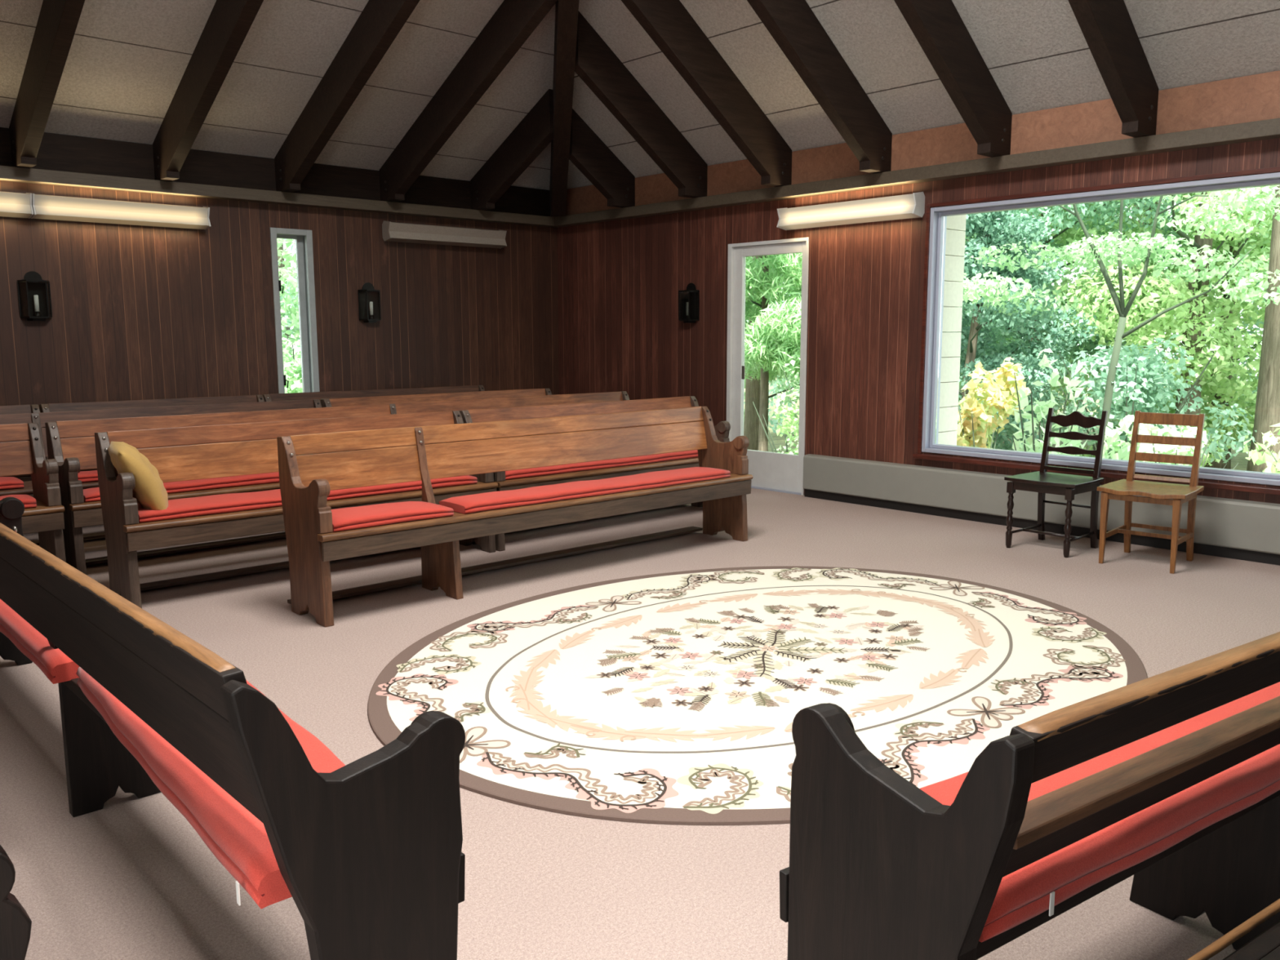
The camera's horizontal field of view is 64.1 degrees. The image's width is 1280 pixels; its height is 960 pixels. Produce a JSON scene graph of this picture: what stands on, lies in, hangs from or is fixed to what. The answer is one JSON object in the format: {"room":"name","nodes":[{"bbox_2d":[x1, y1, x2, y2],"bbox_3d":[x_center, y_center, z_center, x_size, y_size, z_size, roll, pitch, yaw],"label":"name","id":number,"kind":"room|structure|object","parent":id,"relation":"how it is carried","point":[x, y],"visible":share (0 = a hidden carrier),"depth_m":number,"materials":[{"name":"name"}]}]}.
{"room":"house of worship","nodes":[
{"label":"house of worship","id":0,"kind":"room"},
{"bbox_2d":[0,180,559,406],"bbox_3d":[-4.127,-1.240,8.330,8.960,2.900,0.160,-8,11,-42],"label":"wall","id":1,"kind":"structure","parent":0,"point":[140,312],"depth_m":8.83,"materials":[{"name":"brown wood"}]},
{"bbox_2d":[0,191,33,218],"bbox_3d":[-5.022,-1.983,7.182,1.310,0.188,0.149,-8,11,-42],"label":"wall light","id":2,"kind":"object","parent":1,"relation":"attached to","point":[19,205],"visible":1,"depth_m":7.52,"materials":[{"name":"white paint"}]},
{"bbox_2d":[17,271,52,320],"bbox_3d":[-4.561,-1.390,7.725,0.218,0.372,0.103,-8,11,-42],"label":"wall lantern","id":3,"kind":"object","parent":1,"relation":"attached to","point":[33,292],"visible":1,"depth_m":7.73,"materials":[{"name":"metal"}]},
{"bbox_2d":[20,316,52,318],"bbox_3d":[-4.560,-1.231,7.747,0.210,0.012,0.092,-8,11,-42],"label":"tray","id":4,"kind":"object","parent":3,"relation":"on","point":[20,317],"depth_m":7.71,"materials":[{"name":"metal"}]},
{"bbox_2d":[33,294,41,316],"bbox_3d":[-4.563,-1.318,7.737,0.056,0.162,0.056,-8,11,-42],"label":"candle","id":5,"kind":"object","parent":3,"relation":"on","point":[37,298],"depth_m":7.73,"materials":[{"name":"wax"}]},
{"bbox_2d":[29,192,210,229],"bbox_3d":[-4.063,-2.111,8.053,1.285,0.188,0.149,-8,11,-42],"label":"wall light","id":6,"kind":"object","parent":1,"relation":"attached to","point":[44,206],"visible":0.91,"depth_m":7.99,"materials":[{"name":"white paint"}]},
{"bbox_2d":[0,127,550,216],"bbox_3d":[-4.054,-2.526,8.091,8.600,0.285,0.022,-8,11,-42],"label":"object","id":7,"kind":"structure","parent":1,"relation":"attached to","point":[56,152],"depth_m":8.68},
{"bbox_2d":[0,165,554,226],"bbox_3d":[-4.065,-2.325,8.035,8.470,0.093,0.130,-8,11,-42],"label":"trim","id":8,"kind":"structure","parent":1,"relation":"attached to","point":[13,174],"depth_m":8.67,"materials":[{"name":"paint"}]},
{"bbox_2d":[269,227,319,393],"bbox_3d":[-3.119,-1.436,9.198,0.383,1.595,0.214,-8,11,-42],"label":"window","id":9,"kind":"structure","parent":1,"relation":"in","point":[303,238],"depth_m":9.23,"materials":[{"name":"grey paint"}]},
{"bbox_2d":[357,282,381,322],"bbox_3d":[-2.517,-1.662,9.582,0.218,0.372,0.103,-8,11,-42],"label":"wall lantern","id":10,"kind":"object","parent":1,"relation":"attached to","point":[369,298],"visible":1,"depth_m":9.59,"materials":[{"name":"metal"}]},
{"bbox_2d":[359,319,380,320],"bbox_3d":[-2.515,-1.504,9.603,0.210,0.012,0.092,-8,11,-42],"label":"tray","id":11,"kind":"object","parent":10,"relation":"on","point":[359,319],"depth_m":9.57,"materials":[{"name":"metal"}]},
{"bbox_2d":[368,302,374,319],"bbox_3d":[-2.518,-1.591,9.594,0.056,0.162,0.056,-8,11,-42],"label":"candle","id":12,"kind":"object","parent":10,"relation":"on","point":[371,304],"depth_m":9.59,"materials":[{"name":"wax"}]},
{"bbox_2d":[382,220,506,248],"bbox_3d":[-1.892,-2.401,10.025,1.320,0.188,0.149,-8,11,-42],"label":"wall light","id":13,"kind":"object","parent":1,"relation":"attached to","point":[391,231],"visible":1,"depth_m":9.94,"materials":[{"name":"white paint"}]},
{"bbox_2d":[0,488,1279,959],"bbox_3d":[-0.081,0.868,4.215,8.600,0.120,11.750,-8,11,-42],"label":"floor","id":14,"kind":"structure","parent":0,"point":[131,877],"depth_m":3.34,"materials":[{"name":"carpet"}]},
{"bbox_2d":[0,844,31,959],"bbox_3d":[-2.039,0.644,2.423,0.495,0.845,3.000,-8,11,-42],"label":"bench","id":15,"kind":"object","parent":14,"relation":"on","point":[15,924],"visible":1,"depth_m":1.44,"materials":[{"name":"black wood"}]},
{"bbox_2d":[0,404,48,481],"bbox_3d":[-5.178,0.026,6.594,2.452,0.895,0.533,-8,11,-42],"label":"bench","id":16,"kind":"object","parent":14,"relation":"on","point":[15,409],"visible":0.09,"depth_m":7.36,"materials":[{"name":"brown wood"}]},
{"bbox_2d":[0,422,66,562],"bbox_3d":[-4.407,0.264,4.929,2.812,0.895,0.533,-8,11,-42],"label":"bench","id":17,"kind":"object","parent":14,"relation":"on","point":[17,457],"visible":0.8,"depth_m":5.79,"materials":[{"name":"brown wood"}]},
{"bbox_2d":[0,494,36,508],"bbox_3d":[-3.908,0.178,5.248,1.380,0.058,0.253,-8,11,-42],"label":"seat cushion","id":18,"kind":"object","parent":17,"relation":"on","point":[28,501],"visible":0.49,"depth_m":5.61,"materials":[{"name":"red fabric"}]},
{"bbox_2d":[39,394,264,471],"bbox_3d":[-3.670,-0.178,7.990,1.662,0.894,0.533,-8,11,-42],"label":"bench","id":19,"kind":"object","parent":14,"relation":"on","point":[49,407],"visible":0.16,"depth_m":7.98,"materials":[{"name":"brown wood"}]},
{"bbox_2d":[0,399,321,545],"bbox_3d":[-3.781,0.014,6.654,3.792,0.895,0.533,-8,11,-42],"label":"bench","id":20,"kind":"object","parent":14,"relation":"on","point":[42,418],"visible":0.2,"depth_m":7.01,"materials":[{"name":"brown wood"}]},
{"bbox_2d":[0,476,24,489],"bbox_3d":[-4.375,0.067,6.023,1.250,0.058,0.322,-8,11,-42],"label":"seat cushion","id":21,"kind":"object","parent":20,"relation":"on","point":[6,482],"visible":1,"depth_m":6.31,"materials":[{"name":"red fabric"}]},
{"bbox_2d":[77,470,97,482],"bbox_3d":[-3.075,-0.101,7.159,1.800,0.060,0.257,-8,11,-42],"label":"seat cushion","id":22,"kind":"object","parent":20,"relation":"on","point":[84,476],"visible":0.09,"depth_m":6.59,"materials":[{"name":"red fabric"}]},
{"bbox_2d":[0,497,465,959],"bbox_3d":[-1.615,0.542,3.007,0.436,0.878,3.420,-8,11,-42],"label":"bench","id":23,"kind":"object","parent":14,"relation":"on","point":[369,855],"visible":0.96,"depth_m":1.81,"materials":[{"name":"brown wood"}]},
{"bbox_2d":[0,599,79,684],"bbox_3d":[-2.087,0.417,3.553,0.352,0.069,1.780,-8,11,-42],"label":"seat cushion","id":24,"kind":"object","parent":23,"relation":"on","point":[58,668],"visible":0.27,"depth_m":2.98,"materials":[{"name":"red fabric"}]},
{"bbox_2d":[76,666,345,909],"bbox_3d":[-0.967,0.596,2.342,0.327,0.092,1.420,-7,10,-38],"label":"seat cushion","id":25,"kind":"object","parent":23,"relation":"on","point":[237,839],"visible":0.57,"depth_m":2.01,"materials":[{"name":"red fabric"}]},
{"bbox_2d":[94,410,497,608],"bbox_3d":[-1.901,0.105,5.992,2.202,0.894,0.533,-7,11,-41],"label":"bench","id":26,"kind":"object","parent":14,"relation":"on","point":[125,535],"visible":0.64,"depth_m":5.60,"materials":[{"name":"brown wood"}]},
{"bbox_2d":[137,488,282,522],"bbox_3d":[-2.231,0.155,5.376,0.912,0.059,0.620,-7,11,-41],"label":"seat cushion","id":27,"kind":"object","parent":26,"relation":"on","point":[204,505],"depth_m":5.45,"materials":[{"name":"red fabric"}]},
{"bbox_2d":[107,441,168,510],"bbox_3d":[-2.611,0.000,5.335,0.263,0.401,0.412,-6,10,-34],"label":"throw pillow","id":28,"kind":"object","parent":27,"relation":"on","point":[149,491],"visible":0.72,"depth_m":5.20,"materials":[{"name":"yellow fabric"}]},
{"bbox_2d":[327,480,422,500],"bbox_3d":[-1.494,0.085,5.847,0.747,0.059,0.328,-7,11,-41],"label":"seat cushion","id":29,"kind":"object","parent":26,"relation":"on","point":[415,485],"depth_m":6.02,"materials":[{"name":"red fabric"}]},
{"bbox_2d":[430,475,477,488],"bbox_3d":[-1.129,0.038,6.167,0.436,0.059,0.338,-7,11,-41],"label":"seat cushion","id":30,"kind":"object","parent":26,"relation":"on","point":[467,479],"depth_m":6.36,"materials":[{"name":"red fabric"}]},
{"bbox_2d":[44,391,629,574],"bbox_3d":[-1.674,-0.101,7.411,4.532,0.894,0.533,-8,11,-42],"label":"bench","id":31,"kind":"object","parent":14,"relation":"on","point":[72,455],"visible":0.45,"depth_m":6.37,"materials":[{"name":"brown wood"}]},
{"bbox_2d":[83,487,100,502],"bbox_3d":[-3.050,0.110,5.698,0.198,0.059,0.532,-8,11,-42],"label":"seat cushion","id":32,"kind":"object","parent":31,"relation":"on","point":[90,495],"depth_m":5.83,"materials":[{"name":"red fabric"}]},
{"bbox_2d":[163,471,279,493],"bbox_3d":[-2.489,0.041,6.165,0.823,0.059,0.459,-8,11,-42],"label":"seat cushion","id":33,"kind":"object","parent":31,"relation":"on","point":[268,477],"depth_m":6.32,"materials":[{"name":"red fabric"}]},
{"bbox_2d":[262,385,484,402],"bbox_3d":[-2.251,-0.372,9.306,2.212,0.894,0.533,-8,11,-42],"label":"bench","id":34,"kind":"object","parent":14,"relation":"on","point":[393,392],"visible":0.12,"depth_m":9.26,"materials":[{"name":"brown wood"}]},
{"bbox_2d":[320,388,551,407],"bbox_3d":[-1.545,-0.284,8.684,2.232,0.895,0.533,-8,11,-42],"label":"bench","id":35,"kind":"object","parent":14,"relation":"on","point":[348,402],"visible":0.17,"depth_m":8.64,"materials":[{"name":"brown wood"}]},
{"bbox_2d":[276,406,753,626],"bbox_3d":[-0.548,0.094,6.040,3.052,0.895,0.533,-8,11,-42],"label":"bench","id":36,"kind":"object","parent":14,"relation":"on","point":[306,481],"visible":1,"depth_m":5.67,"materials":[{"name":"brown wood"}]},
{"bbox_2d":[331,501,453,532],"bbox_3d":[-1.328,0.173,5.232,0.660,0.058,0.342,-8,11,-42],"label":"seat cushion","id":37,"kind":"object","parent":36,"relation":"on","point":[373,515],"visible":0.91,"depth_m":5.15,"materials":[{"name":"red fabric"}]},
{"bbox_2d":[439,466,730,513],"bbox_3d":[-0.251,0.038,6.153,2.040,0.058,0.293,-7,11,-41],"label":"seat cushion","id":38,"kind":"object","parent":36,"relation":"on","point":[468,504],"visible":1,"depth_m":5.95,"materials":[{"name":"red fabric"}]},
{"bbox_2d":[459,395,730,551],"bbox_3d":[-0.258,-0.111,7.462,2.212,0.894,0.533,-8,11,-42],"label":"bench","id":39,"kind":"object","parent":14,"relation":"on","point":[722,428],"visible":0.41,"depth_m":7.27,"materials":[{"name":"brown wood"}]},
{"bbox_2d":[505,449,697,479],"bbox_3d":[-0.229,-0.145,7.417,2.050,0.059,0.353,-8,11,-42],"label":"seat cushion","id":40,"kind":"object","parent":39,"relation":"on","point":[540,471],"visible":0.39,"depth_m":7.14,"materials":[{"name":"red fabric"}]},
{"bbox_2d":[367,565,1147,825],"bbox_3d":[0.569,0.752,4.537,3.572,0.014,2.936,-8,11,-42],"label":"oval rug","id":41,"kind":"object","parent":14,"relation":"on","point":[669,698],"visible":0.89,"depth_m":4.15,"materials":[{"name":"beige carpet"}]},
{"bbox_2d":[779,631,1279,959],"bbox_3d":[1.710,0.618,2.587,3.202,0.831,0.480,-6,10,-34],"label":"bench","id":42,"kind":"object","parent":14,"relation":"on","point":[879,868],"visible":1,"depth_m":1.72,"materials":[{"name":"brown wood"}]},
{"bbox_2d":[920,681,1279,942],"bbox_3d":[1.702,0.546,2.596,3.070,0.071,0.374,-6,10,-34],"label":"seat cushion","id":43,"kind":"object","parent":42,"relation":"on","point":[1033,889],"visible":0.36,"depth_m":1.91,"materials":[{"name":"red fabric"}]},
{"bbox_2d":[1004,407,1107,557],"bbox_3d":[2.697,0.001,6.627,0.507,0.895,0.470,-7,11,-41],"label":"chair","id":44,"kind":"object","parent":14,"relation":"on","point":[1042,482],"visible":1,"depth_m":6.64,"materials":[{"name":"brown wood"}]},
{"bbox_2d":[1097,410,1204,573],"bbox_3d":[3.107,0.056,6.206,0.490,0.905,0.525,7,11,42],"label":"chair","id":45,"kind":"object","parent":14,"relation":"on","point":[1126,490],"visible":1,"depth_m":6.24,"materials":[{"name":"brown wood"}]},
{"bbox_2d":[1186,898,1279,959],"bbox_3d":[1.740,0.719,1.890,3.952,0.829,0.486,-6,10,-34],"label":"bench","id":46,"kind":"object","parent":14,"relation":"on","point":[1266,945],"visible":1,"depth_m":1.60,"materials":[{"name":"brown wood"}]},
{"bbox_2d":[0,0,1279,190],"bbox_3d":[-0.092,-3.311,3.614,8.600,2.524,11.750,-8,11,-42],"label":"ceiling","id":47,"kind":"structure","parent":0,"point":[127,60],"depth_m":7.60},
{"bbox_2d":[8,0,84,168],"bbox_3d":[-3.094,-3.342,5.777,0.109,2.554,4.483,-8,11,-42],"label":"rafter","id":48,"kind":"object","parent":47,"relation":"attached to","point":[57,23],"visible":0.93,"depth_m":6.82,"materials":[{"name":"brown wood"}]},
{"bbox_2d":[152,0,263,181],"bbox_3d":[-2.357,-3.441,6.446,0.109,2.554,4.483,-8,11,-42],"label":"rafter","id":49,"kind":"object","parent":47,"relation":"attached to","point":[228,23],"visible":0.9,"depth_m":7.37,"materials":[{"name":"brown wood"}]},
{"bbox_2d":[274,0,419,192],"bbox_3d":[-1.772,-3.450,7.295,0.109,2.326,4.034,-8,11,-42],"label":"rafter","id":50,"kind":"object","parent":47,"relation":"attached to","point":[380,22],"visible":0.9,"depth_m":7.91,"materials":[{"name":"brown wood"}]},
{"bbox_2d":[379,0,557,202],"bbox_3d":[-1.497,-3.277,8.512,0.109,1.636,2.667,-8,11,-42],"label":"rafter","id":51,"kind":"object","parent":47,"relation":"attached to","point":[513,22],"visible":0.9,"depth_m":8.45,"materials":[{"name":"brown wood"}]},
{"bbox_2d":[470,88,553,210],"bbox_3d":[-1.221,-3.105,9.729,0.109,0.946,1.301,-8,11,-42],"label":"rafter","id":52,"kind":"object","parent":47,"relation":"attached to","point":[534,133],"visible":0.87,"depth_m":9.64,"materials":[{"name":"brown wood"}]},
{"bbox_2d":[549,0,578,217],"bbox_3d":[-0.578,-3.671,7.974,0.151,2.612,5.692,-1,8,-6],"label":"rafter","id":53,"kind":"object","parent":47,"relation":"attached to","point":[566,11],"visible":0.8,"depth_m":8.65,"materials":[{"name":"brown wood"}]},
{"bbox_2d":[568,108,635,208],"bbox_3d":[-0.368,-3.055,9.763,0.785,0.835,0.109,-8,11,-42],"label":"rafter","id":54,"kind":"object","parent":47,"relation":"attached to","point":[588,153],"visible":0.82,"depth_m":9.71,"materials":[{"name":"brown wood"}]},
{"bbox_2d":[574,11,707,198],"bbox_3d":[0.030,-3.164,8.773,1.502,1.330,0.109,-8,11,-42],"label":"rafter","id":55,"kind":"object","parent":47,"relation":"attached to","point":[599,68],"visible":0.86,"depth_m":8.68,"materials":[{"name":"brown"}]},
{"bbox_2d":[621,0,791,186],"bbox_3d":[0.427,-3.272,7.783,2.219,1.825,0.109,-8,11,-42],"label":"rafter","id":56,"kind":"object","parent":47,"relation":"attached to","point":[668,24],"visible":0.92,"depth_m":7.91,"materials":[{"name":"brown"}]},
{"bbox_2d":[746,0,892,173],"bbox_3d":[0.826,-3.381,6.793,2.936,2.320,0.109,-8,11,-42],"label":"rafter","id":57,"kind":"object","parent":47,"relation":"attached to","point":[793,24],"visible":0.88,"depth_m":7.30,"materials":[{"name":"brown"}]},
{"bbox_2d":[893,0,1012,157],"bbox_3d":[1.377,-3.368,5.962,3.238,2.528,0.109,-8,11,-42],"label":"rafter","id":58,"kind":"object","parent":47,"relation":"attached to","point":[937,26],"visible":0.91,"depth_m":6.70,"materials":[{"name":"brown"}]},
{"bbox_2d":[1067,0,1158,137],"bbox_3d":[2.040,-3.266,5.247,3.238,2.528,0.109,-8,11,-42],"label":"rafter","id":59,"kind":"object","parent":47,"relation":"attached to","point":[1107,27],"visible":0.91,"depth_m":6.08,"materials":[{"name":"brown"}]},
{"bbox_2d":[556,137,1279,503],"bbox_3d":[3.209,-1.046,6.858,0.160,2.900,11.950,-8,11,-42],"label":"wall","id":60,"kind":"structure","parent":0,"point":[620,282],"depth_m":8.56,"materials":[{"name":"brown wood"}]},
{"bbox_2d":[678,283,699,323],"bbox_3d":[0.446,-1.664,9.611,0.103,0.372,0.218,-8,11,-42],"label":"wall lantern","id":61,"kind":"object","parent":60,"relation":"attached to","point":[688,299],"visible":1,"depth_m":9.60,"materials":[{"name":"metal"}]},
{"bbox_2d":[679,319,698,320],"bbox_3d":[0.446,-1.506,9.633,0.092,0.012,0.210,-8,11,-42],"label":"tray","id":62,"kind":"object","parent":61,"relation":"on","point":[679,319],"depth_m":9.58,"materials":[{"name":"metal"}]},
{"bbox_2d":[726,237,808,495],"bbox_3d":[1.153,-1.004,9.095,0.145,2.188,0.911,-8,11,-42],"label":"door","id":63,"kind":"structure","parent":60,"relation":"in","point":[770,471],"depth_m":9.18,"materials":[{"name":"white paint"}]},
{"bbox_2d":[776,191,924,230],"bbox_3d":[1.653,-2.144,8.177,0.149,0.188,1.325,-8,11,-42],"label":"wall light","id":64,"kind":"object","parent":60,"relation":"attached to","point":[906,206],"visible":1,"depth_m":8.08,"materials":[{"name":"white paint"}]},
{"bbox_2d":[550,117,1279,227],"bbox_3d":[3.032,-2.147,6.675,0.130,0.093,11.750,-8,11,-42],"label":"trim","id":65,"kind":"structure","parent":60,"relation":"attached to","point":[1268,129],"depth_m":7.34,"materials":[{"name":"paint"}]},
{"bbox_2d":[565,70,1279,215],"bbox_3d":[3.071,-2.342,6.684,0.022,0.285,11.750,-8,11,-42],"label":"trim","id":66,"kind":"structure","parent":60,"relation":"attached to","point":[1255,97],"depth_m":7.10,"materials":[{"name":"brown wood"}]},
{"bbox_2d":[937,214,966,445],"bbox_3d":[2.379,-0.693,8.294,0.450,3.796,0.195,-8,11,-42],"label":"wall","id":67,"kind":"structure","parent":60,"relation":"attached to","point":[956,224],"depth_m":8.20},
{"bbox_2d":[803,453,1279,565],"bbox_3d":[3.995,0.353,6.016,0.080,0.366,7.600,-8,11,-42],"label":"baseboard heater","id":68,"kind":"object","parent":60,"relation":"attached to","point":[1224,527],"visible":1,"depth_m":7.36,"materials":[{"name":"metal"}]},
{"bbox_2d":[912,166,1279,495],"bbox_3d":[3.576,-0.924,6.423,0.205,1.930,4.075,-8,11,-42],"label":"window","id":69,"kind":"structure","parent":60,"relation":"in","point":[936,216],"depth_m":7.26,"materials":[{"name":"silver metal"}]},
{"label":"outside","id":70,"kind":"structure","parent":0,"visible":0},
{"bbox_2d":[743,374,1251,471],"bbox_3d":[-0.431,-0.594,22.022,75.000,0.300,75.000,-8,11,-42],"label":"ground","id":71,"kind":"structure","parent":70,"point":[778,440],"depth_m":22.43,"materials":[{"name":"green plant"}]},
{"bbox_2d":[277,238,300,389],"bbox_3d":[-5.790,-4.037,16.432,5.052,8.446,5.639,0,8,-1],"label":"tree","id":72,"kind":"object","parent":71,"relation":"on","point":[282,264],"visible":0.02,"depth_m":15.71,"materials":[{"name":"green plant"}]},
{"bbox_2d":[276,238,302,393],"bbox_3d":[-4.564,-2.417,13.422,3.035,5.785,3.244,-8,11,-42],"label":"tree","id":73,"kind":"object","parent":71,"relation":"on","point":[292,361],"visible":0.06,"depth_m":13.32,"materials":[{"name":"green plant"}]},
{"bbox_2d":[743,255,762,450],"bbox_3d":[1.611,-4.272,16.263,2.180,8.620,2.529,-8,11,-42],"label":"tree","id":74,"kind":"object","parent":71,"relation":"on","point":[751,424],"visible":0.02,"depth_m":16.54,"materials":[{"name":"green plant"}]},
{"bbox_2d":[743,293,799,436],"bbox_3d":[4.573,-7.495,24.999,7.975,12.593,6.628,7,11,41],"label":"tree","id":75,"kind":"object","parent":71,"relation":"on","point":[774,421],"visible":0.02,"depth_m":24.22,"materials":[{"name":"green plant"}]},
{"bbox_2d":[743,254,801,422],"bbox_3d":[2.403,-4.421,18.639,5.430,8.333,4.920,-8,11,-42],"label":"tree","id":76,"kind":"object","parent":71,"relation":"on","point":[787,399],"visible":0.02,"depth_m":19.43,"materials":[{"name":"green plant"}]},
{"bbox_2d":[744,253,802,451],"bbox_3d":[1.572,-2.946,14.951,3.237,6.366,3.155,2,8,13],"label":"tree","id":77,"kind":"object","parent":71,"relation":"on","point":[779,335],"visible":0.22,"depth_m":14.21,"materials":[{"name":"green plant"}]},
{"bbox_2d":[752,387,799,454],"bbox_3d":[1.986,-0.278,12.654,1.507,1.744,0.991,1,8,5],"label":"leafy shrub","id":78,"kind":"object","parent":71,"relation":"on","point":[790,428],"visible":0.06,"depth_m":12.49,"materials":[{"name":"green plant"}]},
{"bbox_2d":[773,348,799,454],"bbox_3d":[2.492,-0.821,14.059,1.563,2.414,1.363,2,8,15],"label":"leafy shrub","id":79,"kind":"object","parent":71,"relation":"on","point":[792,362],"visible":0.04,"depth_m":14.06,"materials":[{"name":"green plant"}]},
{"bbox_2d":[798,233,1113,415],"bbox_3d":[6.369,-6.281,20.581,7.339,11.338,6.561,-8,11,-42],"label":"tree","id":80,"kind":"object","parent":71,"relation":"on","point":[1068,272],"visible":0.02,"depth_m":19.64,"materials":[{"name":"green plant"}]},
{"bbox_2d":[956,356,1031,448],"bbox_3d":[3.502,-0.180,10.504,1.180,2.148,0.634,-8,11,-42],"label":"leafy shrub","id":81,"kind":"object","parent":71,"relation":"on","point":[976,422],"visible":0.38,"depth_m":10.32,"materials":[{"name":"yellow plant"}]},
{"bbox_2d":[954,206,1067,422],"bbox_3d":[4.819,-4.244,16.969,4.904,8.345,5.611,3,9,23],"label":"tree","id":82,"kind":"object","parent":71,"relation":"on","point":[1007,339],"visible":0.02,"depth_m":16.72,"materials":[{"name":"green plant"}]},
{"bbox_2d":[955,209,1098,450],"bbox_3d":[4.491,-1.687,13.530,2.489,4.267,2.518,-8,11,-42],"label":"tree","id":83,"kind":"object","parent":71,"relation":"on","point":[1024,231],"visible":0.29,"depth_m":12.98,"materials":[{"name":"green plant"}]},
{"bbox_2d":[1009,348,1093,456],"bbox_3d":[3.639,-0.046,9.191,0.656,2.256,0.838,-8,11,-42],"label":"leafy shrub","id":84,"kind":"object","parent":71,"relation":"on","point":[1041,409],"visible":0.25,"depth_m":9.19,"materials":[{"name":"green plant"}]},
{"bbox_2d":[959,195,1186,448],"bbox_3d":[5.771,-2.923,14.917,4.044,6.310,3.843,-3,9,-16],"label":"tree","id":85,"kind":"object","parent":71,"relation":"on","point":[1059,214],"visible":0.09,"depth_m":14.05,"materials":[{"name":"green plant"}]},
{"bbox_2d":[1031,195,1181,297],"bbox_3d":[9.367,-7.990,24.789,8.687,13.507,7.161,8,11,43],"label":"tree","id":86,"kind":"object","parent":71,"relation":"on","point":[1062,268],"visible":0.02,"depth_m":25.81,"materials":[{"name":"green plant"}]},
{"bbox_2d":[973,195,1260,432],"bbox_3d":[8.314,-5.783,16.756,6.734,11.432,6.820,-4,9,-23],"label":"tree","id":87,"kind":"object","parent":71,"relation":"on","point":[1150,220],"visible":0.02,"depth_m":17.30,"materials":[{"name":"green plant"}]},
{"bbox_2d":[971,195,1266,426],"bbox_3d":[10.212,-7.399,21.454,8.467,13.284,7.063,1,8,11],"label":"tree","id":88,"kind":"object","parent":71,"relation":"on","point":[1115,264],"visible":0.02,"depth_m":21.20,"materials":[{"name":"green plant"}]},
{"bbox_2d":[960,185,1279,444],"bbox_3d":[5.197,-1.829,10.990,4.521,5.267,2.373,8,11,43],"label":"forked tree","id":89,"kind":"object","parent":71,"relation":"on","point":[1134,257],"visible":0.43,"depth_m":10.79,"materials":[{"name":"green plant"}]},
{"bbox_2d":[1018,185,1275,466],"bbox_3d":[7.364,-3.484,13.864,4.175,8.135,4.146,-5,9,-29],"label":"tree","id":90,"kind":"object","parent":71,"relation":"on","point":[1155,295],"visible":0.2,"depth_m":13.45,"materials":[{"name":"green plant"}]},
{"bbox_2d":[1032,190,1271,469],"bbox_3d":[8.704,-4.373,14.362,5.962,9.323,6.430,-8,11,-44],"label":"tree","id":91,"kind":"object","parent":71,"relation":"on","point":[1220,464],"visible":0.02,"depth_m":14.89,"materials":[{"name":"green plant"}]},
{"bbox_2d":[1057,333,1257,462],"bbox_3d":[5.730,-0.493,11.865,2.235,2.377,1.834,-3,9,-21],"label":"leafy shrub","id":92,"kind":"object","parent":71,"relation":"on","point":[1131,387],"visible":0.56,"depth_m":11.55,"materials":[{"name":"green plant"}]},
{"bbox_2d":[1102,414,1238,469],"bbox_3d":[4.894,0.215,9.436,1.614,1.672,1.019,-8,11,-42],"label":"leafy shrub","id":93,"kind":"object","parent":71,"relation":"on","point":[1113,435],"visible":0.11,"depth_m":9.26,"materials":[{"name":"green plant"}]},
{"bbox_2d":[1160,198,1259,381],"bbox_3d":[15.416,-7.781,21.756,8.713,13.974,7.701,3,9,23],"label":"tree","id":94,"kind":"object","parent":71,"relation":"on","point":[1257,357],"visible":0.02,"depth_m":24.43,"materials":[{"name":"green plant"}]},
{"bbox_2d":[1204,191,1268,417],"bbox_3d":[13.426,-6.435,17.082,7.507,12.602,7.101,-3,9,-16],"label":"tree","id":95,"kind":"object","parent":71,"relation":"on","point":[1258,282],"visible":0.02,"depth_m":17.76,"materials":[{"name":"green plant"}]},
{"bbox_2d":[1242,422,1279,473],"bbox_3d":[6.332,0.316,8.893,1.444,1.622,1.882,-3,9,-20],"label":"leafy shrub","id":96,"kind":"object","parent":71,"relation":"on","point":[1269,459],"visible":0.87,"depth_m":9.26,"materials":[{"name":"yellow plant"}]},
{"bbox_2d":[1246,185,1279,471],"bbox_3d":[7.166,-4.799,11.050,4.443,11.119,4.753,-4,9,-24],"label":"tree","id":97,"kind":"object","parent":71,"relation":"on","point":[1267,413],"visible":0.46,"depth_m":11.24,"materials":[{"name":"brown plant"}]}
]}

